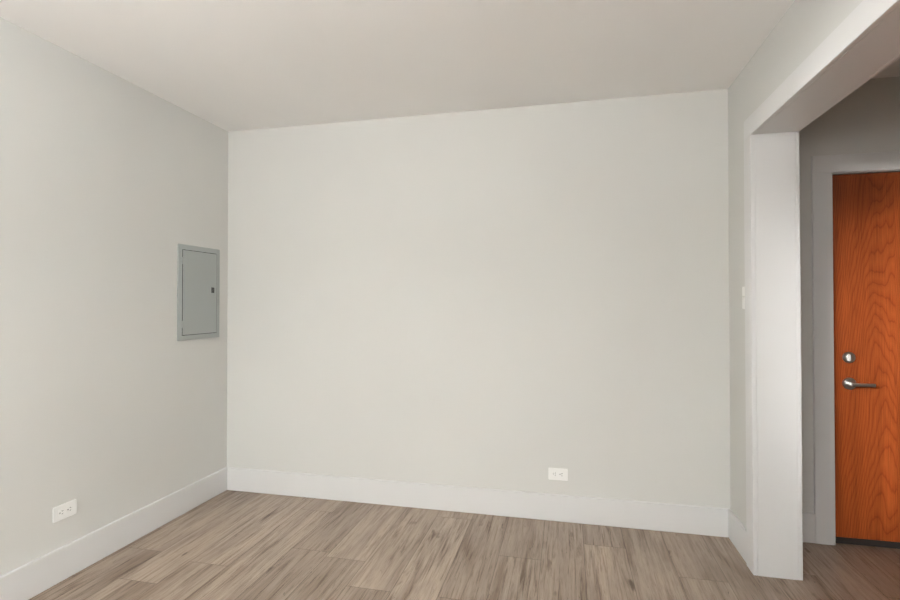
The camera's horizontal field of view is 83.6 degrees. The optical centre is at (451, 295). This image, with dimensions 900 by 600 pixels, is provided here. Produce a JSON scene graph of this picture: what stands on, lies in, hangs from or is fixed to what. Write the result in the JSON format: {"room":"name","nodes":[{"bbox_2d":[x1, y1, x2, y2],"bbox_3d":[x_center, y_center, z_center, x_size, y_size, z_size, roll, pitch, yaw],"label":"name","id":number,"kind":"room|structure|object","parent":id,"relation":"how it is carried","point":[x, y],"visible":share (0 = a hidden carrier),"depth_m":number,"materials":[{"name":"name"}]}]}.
{"room":"empty living room","nodes":[
{"label":"empty living room","id":0,"kind":"room"},
{"bbox_2d":[0,17,227,575],"bbox_3d":[-2.344,0.060,0.522,0.170,2.500,6.540,0,-1,13],"label":"wall","id":1,"kind":"structure","parent":0,"point":[113,390],"depth_m":2.54,"materials":[{"name":"paint"}]},
{"bbox_2d":[53,499,76,522],"bbox_3d":[-1.826,1.014,2.378,0.007,0.070,0.114,0,-1,13],"label":"electrical outlet","id":2,"kind":"object","parent":1,"relation":"attached to","point":[64,510],"visible":1,"depth_m":2.37,"materials":[{"name":"white plastic"}]},
{"bbox_2d":[0,467,227,599],"bbox_3d":[-2.252,1.231,0.487,0.019,0.157,6.200,0,-1,13],"label":"baseboard","id":3,"kind":"structure","parent":1,"relation":"attached to","point":[33,578],"depth_m":2.56,"materials":[{"name":"paint"}]},
{"bbox_2d":[177,244,219,340],"bbox_3d":[-1.625,-0.020,3.249,0.016,0.595,0.375,0,-1,13],"label":"box","id":4,"kind":"object","parent":1,"relation":"attached to","point":[198,281],"visible":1,"depth_m":3.22,"materials":[{"name":"grey metal"}]},
{"bbox_2d":[0,0,899,131],"bbox_3d":[0.232,-1.257,-0.020,5.440,0.120,6.600,0,-1,13],"label":"ceiling","id":5,"kind":"structure","parent":0,"point":[234,65],"depth_m":2.39,"materials":[{"name":"paint"}]},
{"bbox_2d":[29,490,899,599],"bbox_3d":[0.232,1.353,-0.051,5.440,0.100,6.600,0,-1,13],"label":"floor","id":6,"kind":"structure","parent":0,"point":[232,545],"depth_m":2.52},
{"bbox_2d":[227,76,899,512],"bbox_3d":[0.660,0.091,3.118,4.530,2.500,0.200,0,-1,13],"label":"wall","id":7,"kind":"structure","parent":0,"point":[524,298],"depth_m":3.09,"materials":[{"name":"paint"}]},
{"bbox_2d":[228,467,723,536],"bbox_3d":[0.003,1.263,3.143,3.170,0.157,0.016,0,-1,13],"label":"baseboard","id":8,"kind":"structure","parent":7,"relation":"attached to","point":[667,517],"depth_m":3.08,"materials":[{"name":"paint"}]},
{"bbox_2d":[548,468,567,480],"bbox_3d":[0.634,1.063,3.006,0.114,0.070,0.007,0,-1,13],"label":"electrical outlet","id":9,"kind":"object","parent":7,"relation":"attached to","point":[558,474],"visible":1,"depth_m":3.00,"materials":[{"name":"white plastic"}]},
{"bbox_2d":[802,512,814,542],"bbox_3d":[1.871,1.220,-0.440,1.730,0.157,6.230,0,-1,13],"label":"baseboard","id":10,"kind":"structure","parent":7,"relation":"attached to","point":[808,527],"depth_m":2.73,"materials":[{"name":"paint"}]},
{"bbox_2d":[811,151,899,544],"bbox_3d":[2.465,0.287,2.709,0.990,2.098,0.188,0,-1,13],"label":"door frame","id":11,"kind":"structure","parent":7,"relation":"attached to","point":[824,168],"depth_m":2.72,"materials":[{"name":"paint"}]},
{"bbox_2d":[832,172,899,548],"bbox_3d":[2.453,0.336,2.639,0.798,1.991,0.102,0,-1,13],"label":"entry door","id":12,"kind":"structure","parent":7,"relation":"in","point":[866,258],"depth_m":2.70,"materials":[{"name":"brown wood"}]},
{"bbox_2d":[728,0,862,527],"bbox_3d":[1.447,0.077,1.983,0.170,2.500,2.063,0,-1,13],"label":"wall","id":13,"kind":"structure","parent":0,"point":[740,100],"depth_m":2.59,"materials":[{"name":"paint"}]},
{"bbox_2d":[724,508,746,562],"bbox_3d":[1.503,1.256,2.636,0.019,0.157,0.295,0,-1,13],"label":"baseboard","id":14,"kind":"structure","parent":13,"relation":"attached to","point":[734,529],"depth_m":2.67,"materials":[{"name":"paint"}]},
{"bbox_2d":[742,287,744,308],"bbox_3d":[1.484,0.009,2.556,0.014,0.114,0.070,0,-1,13],"label":"light switch","id":15,"kind":"object","parent":13,"relation":"attached to","point":[743,297],"visible":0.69,"depth_m":2.57,"materials":[{"name":"white plastic"}]},
{"bbox_2d":[744,0,899,580],"bbox_3d":[1.381,0.221,1.693,0.210,2.205,1.623,0,-1,13],"label":"door frame","id":16,"kind":"structure","parent":13,"relation":"attached to","point":[857,47],"depth_m":2.38,"materials":[{"name":"paint"}]}
]}

